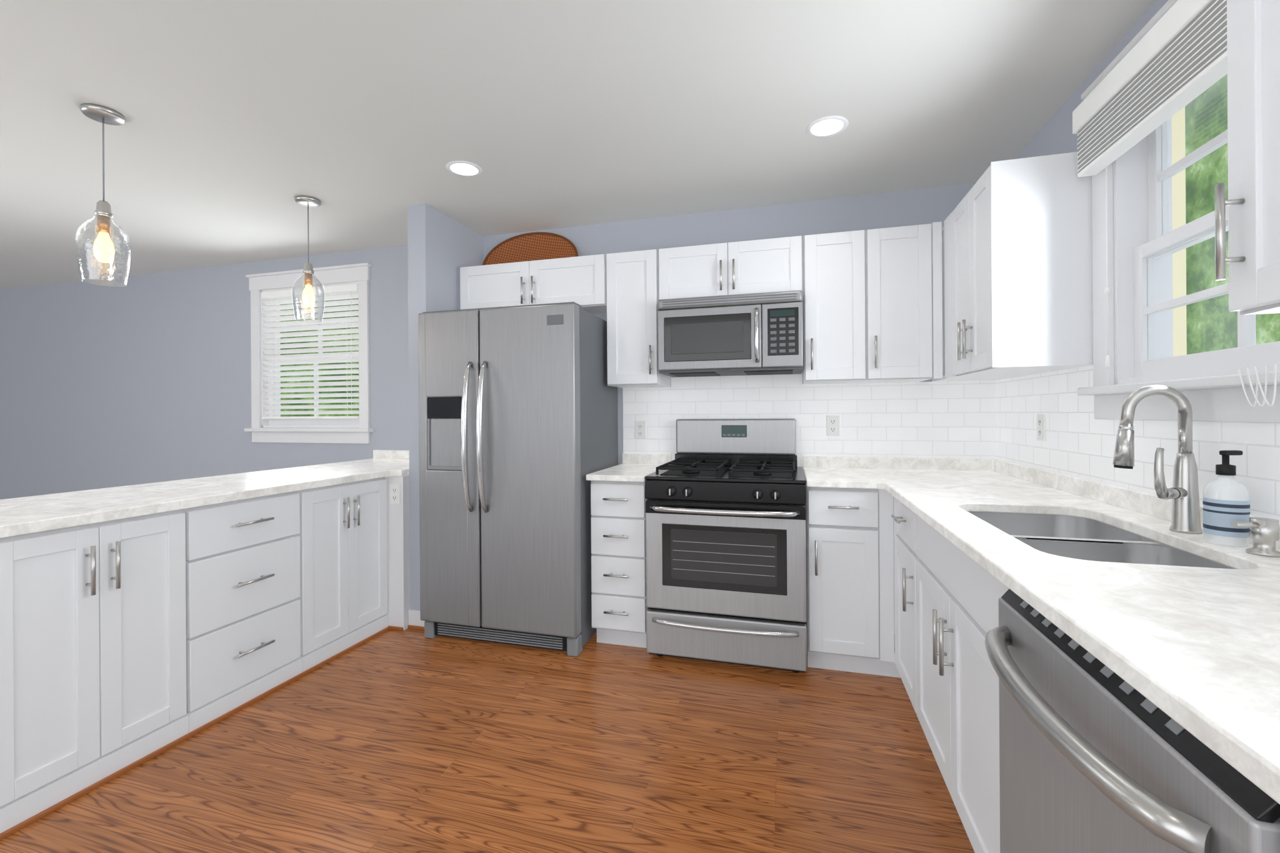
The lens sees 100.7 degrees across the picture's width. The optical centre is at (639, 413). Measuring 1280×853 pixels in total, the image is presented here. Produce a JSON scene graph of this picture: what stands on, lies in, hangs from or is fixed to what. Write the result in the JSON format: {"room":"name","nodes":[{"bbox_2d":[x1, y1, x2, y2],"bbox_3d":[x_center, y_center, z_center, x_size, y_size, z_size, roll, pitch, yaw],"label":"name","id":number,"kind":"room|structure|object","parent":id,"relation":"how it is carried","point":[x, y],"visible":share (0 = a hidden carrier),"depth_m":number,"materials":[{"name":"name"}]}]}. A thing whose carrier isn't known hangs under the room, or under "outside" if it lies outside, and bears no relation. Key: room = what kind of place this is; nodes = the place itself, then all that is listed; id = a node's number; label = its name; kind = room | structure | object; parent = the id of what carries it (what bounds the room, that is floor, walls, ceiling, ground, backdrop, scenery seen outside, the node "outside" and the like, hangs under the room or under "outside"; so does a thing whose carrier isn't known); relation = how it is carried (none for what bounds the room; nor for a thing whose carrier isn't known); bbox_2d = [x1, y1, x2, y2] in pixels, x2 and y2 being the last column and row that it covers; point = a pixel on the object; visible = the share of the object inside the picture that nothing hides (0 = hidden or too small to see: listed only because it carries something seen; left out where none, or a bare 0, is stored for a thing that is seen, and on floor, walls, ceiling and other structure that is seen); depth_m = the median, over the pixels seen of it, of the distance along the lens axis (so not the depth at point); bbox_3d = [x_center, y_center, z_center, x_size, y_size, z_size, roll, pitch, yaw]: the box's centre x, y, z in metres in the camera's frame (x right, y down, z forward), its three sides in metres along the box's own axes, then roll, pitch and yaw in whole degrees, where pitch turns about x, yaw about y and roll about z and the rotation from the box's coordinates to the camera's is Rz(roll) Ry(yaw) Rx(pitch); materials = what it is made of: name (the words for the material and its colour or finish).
{"room":"kitchen","nodes":[
{"label":"kitchen","id":0,"kind":"room"},
{"bbox_2d":[385,203,483,630],"bbox_3d":[-1.267,0.014,3.334,0.246,2.440,0.652,0,0,16],"label":"wall","id":1,"kind":"structure","parent":0,"point":[442,249],"depth_m":3.06,"materials":[{"name":"grey paint"}]},
{"bbox_2d":[389,483,400,504],"bbox_3d":[-1.401,0.460,3.029,0.070,0.114,0.008,0,0,16],"label":"outlet","id":2,"kind":"object","parent":1,"relation":"attached to","point":[395,494],"visible":1,"depth_m":3.03,"materials":[{"name":"white plastic"}]},
{"bbox_2d":[387,610,424,631],"bbox_3d":[-3.760,1.200,4.029,5.464,0.100,0.666,0,0,16],"label":"baseboard","id":3,"kind":"structure","parent":1,"relation":"attached to","point":[415,622],"depth_m":3.04,"materials":[{"name":"white wood"}]},
{"bbox_2d":[0,628,974,852],"bbox_3d":[-2.883,1.275,1.532,8.800,0.060,5.300,0,0,16],"label":"floor","id":4,"kind":"structure","parent":0,"point":[407,740],"depth_m":1.84,"materials":[{"name":"brown wood"}]},
{"bbox_2d":[0,535,24,840],"bbox_3d":[-2.237,0.802,1.336,0.600,0.876,0.663,0,0,16],"label":"base cabinet","id":5,"kind":"object","parent":4,"relation":"on","point":[12,593],"depth_m":1.57,"materials":[{"name":"white wood"}]},
{"bbox_2d":[22,505,207,826],"bbox_3d":[-2.092,0.801,1.853,0.600,0.876,0.616,0,0,16],"label":"base cabinet","id":6,"kind":"object","parent":4,"relation":"on","point":[126,644],"depth_m":1.79,"materials":[{"name":"white wood"}]},
{"bbox_2d":[205,487,319,728],"bbox_3d":[-1.953,0.800,2.349,0.600,0.876,0.622,0,0,16],"label":"base cabinet","id":7,"kind":"object","parent":4,"relation":"on","point":[262,580],"depth_m":2.30,"materials":[{"name":"white wood"}]},
{"bbox_2d":[317,476,389,666],"bbox_3d":[-1.816,0.799,2.837,0.600,0.876,0.600,0,0,16],"label":"base cabinet","id":8,"kind":"object","parent":4,"relation":"on","point":[352,532],"depth_m":2.79,"materials":[{"name":"white wood"}]},
{"bbox_2d":[0,450,409,538],"bbox_3d":[-2.038,0.312,2.019,0.778,0.097,3.597,0,0,16],"label":"countertop","id":9,"kind":"structure","parent":8,"relation":"on","point":[27,515],"depth_m":2.17,"materials":[{"name":"stone"}]},
{"bbox_2d":[418,301,618,656],"bbox_3d":[-0.680,0.335,3.062,0.917,1.791,0.790,0,0,16],"label":"refrigerator","id":10,"kind":"object","parent":4,"relation":"on","point":[518,431],"visible":1,"depth_m":2.75,"materials":[{"name":"grey metal"}]},
{"bbox_2d":[590,480,648,648],"bbox_3d":[-0.033,0.784,3.009,0.300,0.884,0.606,0,0,16],"label":"base cabinet","id":11,"kind":"object","parent":4,"relation":"on","point":[619,608],"depth_m":2.72,"materials":[{"name":"white wood"}]},
{"bbox_2d":[586,453,671,481],"bbox_3d":[-0.042,0.296,2.989,0.312,0.091,0.639,0,0,16],"label":"countertop","id":12,"kind":"structure","parent":11,"relation":"on","point":[634,467],"depth_m":2.98,"materials":[{"name":"white stone"}]},
{"bbox_2d":[645,418,806,673],"bbox_3d":[0.469,0.626,2.789,0.764,1.192,0.707,0,0,16],"label":"gas range","id":13,"kind":"object","parent":4,"relation":"on","point":[725,524],"visible":1,"depth_m":2.53,"materials":[{"name":"silver metal"}]},
{"bbox_2d":[805,484,825,669],"bbox_3d":[0.499,0.781,2.860,0.882,0.884,0.606,0,0,16],"label":"base cabinet","id":14,"kind":"object","parent":4,"relation":"on","point":[815,497],"depth_m":2.46,"materials":[{"name":"white wood"}]},
{"bbox_2d":[825,487,898,677],"bbox_3d":[1.039,0.777,2.708,0.368,0.884,0.606,0,0,16],"label":"base cabinet","id":15,"kind":"object","parent":4,"relation":"on","point":[850,577],"depth_m":2.41,"materials":[{"name":"white wood"}]},
{"bbox_2d":[803,456,873,488],"bbox_3d":[0.992,0.289,2.692,0.297,0.091,0.651,0,0,16],"label":"countertop","id":16,"kind":"structure","parent":15,"relation":"on","point":[857,472],"depth_m":2.75,"materials":[{"name":"white stone"}]},
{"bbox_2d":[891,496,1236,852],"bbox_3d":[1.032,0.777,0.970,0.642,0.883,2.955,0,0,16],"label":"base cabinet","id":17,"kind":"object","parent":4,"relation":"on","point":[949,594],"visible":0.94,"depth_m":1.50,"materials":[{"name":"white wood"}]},
{"bbox_2d":[861,456,1279,804],"bbox_3d":[1.059,0.289,1.146,0.669,0.091,3.591,0,0,16],"label":"countertop","id":18,"kind":"structure","parent":17,"relation":"on","point":[1195,651],"depth_m":0.90,"materials":[{"name":"white stone"}]},
{"bbox_2d":[968,511,1233,569],"bbox_3d":[1.156,0.432,1.420,0.388,0.192,0.738,0,0,16],"label":"undermount sink","id":19,"kind":"object","parent":18,"relation":"in","point":[1078,538],"visible":0.1,"depth_m":1.43,"materials":[{"name":"silver metal"}]},
{"bbox_2d":[1112,385,1203,533],"bbox_3d":[1.335,0.114,1.354,0.177,0.376,0.104,0,0,16],"label":"pull-down faucet","id":20,"kind":"object","parent":18,"relation":"on","point":[1182,494],"visible":1,"depth_m":1.35,"materials":[{"name":"silver metal"}]},
{"bbox_2d":[1202,450,1249,547],"bbox_3d":[1.357,0.194,1.228,0.074,0.216,0.074,0,0,16],"label":"soap bottle","id":21,"kind":"object","parent":18,"relation":"on","point":[1226,502],"visible":0.98,"depth_m":1.21,"materials":[{"name":"white plastic"}]},
{"bbox_2d":[1230,517,1279,557],"bbox_3d":[1.318,0.264,1.141,0.098,0.075,0.061,0,0,16],"label":"soap dispenser","id":22,"kind":"object","parent":18,"relation":"on","point":[1264,534],"visible":1,"depth_m":1.13,"materials":[{"name":"silver metal"}]},
{"bbox_2d":[985,588,1279,852],"bbox_3d":[0.924,0.783,0.736,0.692,0.872,0.638,0,0,16],"label":"dishwasher","id":23,"kind":"object","parent":4,"relation":"on","point":[1096,755],"visible":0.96,"depth_m":0.74,"materials":[{"name":"grey metal"}]},
{"bbox_2d":[0,182,976,611],"bbox_3d":[-2.124,0.019,3.991,8.650,2.440,0.150,0,0,16],"label":"wall","id":24,"kind":"structure","parent":0,"point":[140,379],"depth_m":4.36,"materials":[{"name":"grey paint"}]},
{"bbox_2d":[244,262,373,443],"bbox_3d":[-2.495,-0.433,4.066,1.170,1.310,0.205,0,0,16],"label":"dining window","id":25,"kind":"structure","parent":24,"relation":"in","point":[344,430],"depth_m":4.04,"materials":[{"name":"white wood"}]},
{"bbox_2d":[261,283,359,419],"bbox_3d":[-2.505,-0.456,4.031,0.912,0.990,0.058,0,0,16],"label":"window blind","id":26,"kind":"object","parent":25,"relation":"attached to","point":[345,289],"visible":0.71,"depth_m":4.03,"materials":[{"name":"white plastic"}]},
{"bbox_2d":[602,248,663,388],"bbox_3d":[-0.005,-0.542,3.146,0.306,0.758,0.321,0,0,16],"label":"upper cabinet","id":27,"kind":"object","parent":24,"relation":"attached to","point":[631,280],"depth_m":3.00,"materials":[{"name":"white wood"}]},
{"bbox_2d":[660,233,819,386],"bbox_3d":[0.515,-0.545,3.000,0.906,0.758,0.321,0,0,16],"label":"upper cabinet","id":28,"kind":"object","parent":24,"relation":"attached to","point":[787,264],"depth_m":2.81,"materials":[{"name":"white wood"}]},
{"bbox_2d":[657,290,803,377],"bbox_3d":[0.504,-0.422,2.938,0.756,0.403,0.438,0,0,16],"label":"over-the-range microwave","id":29,"kind":"object","parent":28,"relation":"attached to","point":[753,334],"visible":1,"depth_m":2.78,"materials":[{"name":"grey metal"}]},
{"bbox_2d":[622,373,992,467],"bbox_3d":[0.876,0.040,3.069,2.040,0.560,0.007,0,0,16],"label":"tile backsplash","id":30,"kind":"structure","parent":24,"relation":"attached to","point":[940,419],"depth_m":2.99,"materials":[{"name":"white tile"}]},
{"bbox_2d":[634,421,645,439],"bbox_3d":[0.001,0.102,3.305,0.070,0.114,0.008,0,0,16],"label":"outlet","id":31,"kind":"object","parent":30,"relation":"attached to","point":[640,430],"visible":1,"depth_m":3.30,"materials":[{"name":"white plastic"}]},
{"bbox_2d":[826,415,839,435],"bbox_3d":[1.091,0.068,2.999,0.070,0.114,0.008,0,0,16],"label":"outlet","id":32,"kind":"object","parent":30,"relation":"attached to","point":[832,425],"visible":1,"depth_m":3.00,"materials":[{"name":"white plastic"}]},
{"bbox_2d":[820,228,884,383],"bbox_3d":[1.065,-0.549,2.846,0.366,0.758,0.321,0,0,16],"label":"upper cabinet","id":33,"kind":"object","parent":24,"relation":"attached to","point":[872,304],"depth_m":2.68,"materials":[{"name":"white wood"}]},
{"bbox_2d":[882,221,942,382],"bbox_3d":[1.313,-0.551,2.777,0.406,0.758,0.321,0,0,16],"label":"upper cabinet","id":34,"kind":"object","parent":24,"relation":"attached to","point":[914,288],"depth_m":2.61,"materials":[{"name":"white wood"}]},
{"bbox_2d":[481,231,578,265],"bbox_3d":[-0.718,-1.065,3.471,0.694,0.263,0.077,0,0,16],"label":"basket tray","id":35,"kind":"object","parent":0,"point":[534,246],"visible":0.58,"depth_m":3.51,"materials":[{"name":"brown wicker"}]},
{"bbox_2d":[0,0,1154,289],"bbox_3d":[-2.900,-1.225,1.532,8.800,0.060,5.300,0,0,16],"label":"ceiling","id":36,"kind":"structure","parent":0,"point":[365,122],"depth_m":2.11,"materials":[{"name":"white paint"}]},
{"bbox_2d":[75,103,131,286],"bbox_3d":[-2.137,-0.860,2.113,0.158,0.680,0.158,0,0,16],"label":"pendant light","id":37,"kind":"object","parent":36,"relation":"hanging from","point":[104,251],"visible":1,"depth_m":2.10,"materials":[{"name":"clear glass"}]},
{"bbox_2d":[291,195,324,322],"bbox_3d":[-1.865,-0.862,2.982,0.158,0.680,0.158,0,0,16],"label":"pendant light","id":38,"kind":"object","parent":36,"relation":"hanging from","point":[309,297],"visible":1,"depth_m":2.96,"materials":[{"name":"clear glass"}]},
{"bbox_2d":[445,160,482,176],"bbox_3d":[-0.867,-1.206,2.616,0.172,0.004,0.172,0,0,16],"label":"recessed light","id":39,"kind":"object","parent":36,"relation":"in","point":[466,168],"visible":1,"depth_m":2.60,"materials":[{"name":"white plastic"}]},
{"bbox_2d":[805,115,848,138],"bbox_3d":[0.795,-1.217,2.255,0.172,0.004,0.172,0,0,16],"label":"recessed light","id":40,"kind":"object","parent":36,"relation":"in","point":[828,125],"visible":1,"depth_m":2.25,"materials":[{"name":"white plastic"}]},
{"bbox_2d":[1013,0,1168,159],"bbox_3d":[1.272,-0.003,0.364,0.150,2.440,5.000,0,0,16],"label":"wall","id":41,"kind":"structure","parent":0,"point":[1054,135],"depth_m":2.05,"materials":[{"name":"grey paint"}]},
{"bbox_2d":[931,151,1093,381],"bbox_3d":[1.567,-0.552,2.378,0.357,0.759,0.952,0,0,16],"label":"upper cabinet","id":42,"kind":"object","parent":41,"relation":"attached to","point":[1017,260],"visible":0.92,"depth_m":1.94,"materials":[{"name":"white wood"}]},
{"bbox_2d":[992,365,1279,523],"bbox_3d":[1.386,0.072,1.059,0.007,0.488,3.600,0,0,16],"label":"tile backsplash","id":43,"kind":"structure","parent":41,"relation":"attached to","point":[996,420],"depth_m":1.86,"materials":[{"name":"white tile"}]},
{"bbox_2d":[1036,414,1045,441],"bbox_3d":[1.719,0.059,2.274,0.008,0.114,0.070,0,0,16],"label":"outlet","id":44,"kind":"object","parent":43,"relation":"attached to","point":[1040,429],"visible":1,"depth_m":2.27,"materials":[{"name":"white plastic"}]},
{"bbox_2d":[1072,0,1227,368],"bbox_3d":[1.410,-0.604,1.360,0.061,0.910,1.025,0,0,16],"label":"blinds","id":45,"kind":"object","parent":41,"relation":"attached to","point":[1172,62],"visible":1,"depth_m":1.47,"materials":[{"name":"white plastic"}]},
{"bbox_2d":[1238,364,1277,406],"bbox_3d":[1.338,-0.058,1.150,0.027,0.087,0.134,0,0,16],"label":"wire loop","id":46,"kind":"object","parent":45,"relation":"hanging from","point":[1259,384],"visible":0.96,"depth_m":1.13,"materials":[{"name":"white plastic"}]},
{"bbox_2d":[1077,0,1279,423],"bbox_3d":[1.514,-0.559,1.339,0.205,1.160,1.120,0,0,16],"label":"window","id":47,"kind":"structure","parent":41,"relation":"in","point":[1145,242],"depth_m":1.70,"materials":[{"name":"white wood"}]},
{"bbox_2d":[1215,0,1279,314],"bbox_3d":[1.091,-0.549,0.618,0.321,0.758,0.526,0,0,16],"label":"upper cabinet","id":48,"kind":"object","parent":41,"relation":"attached to","point":[1252,203],"visible":1,"depth_m":0.84,"materials":[{"name":"white wood"}]},
{"label":"outside","id":49,"kind":"structure","parent":0,"visible":0},
{"bbox_2d":[280,73,1279,416],"bbox_3d":[-3.243,-2.753,8.637,19.020,10.000,19.500,0,0,16],"label":"trees","id":50,"kind":"object","parent":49,"point":[1214,175],"depth_m":5.29,"materials":[{"name":"green plant"}]}
]}

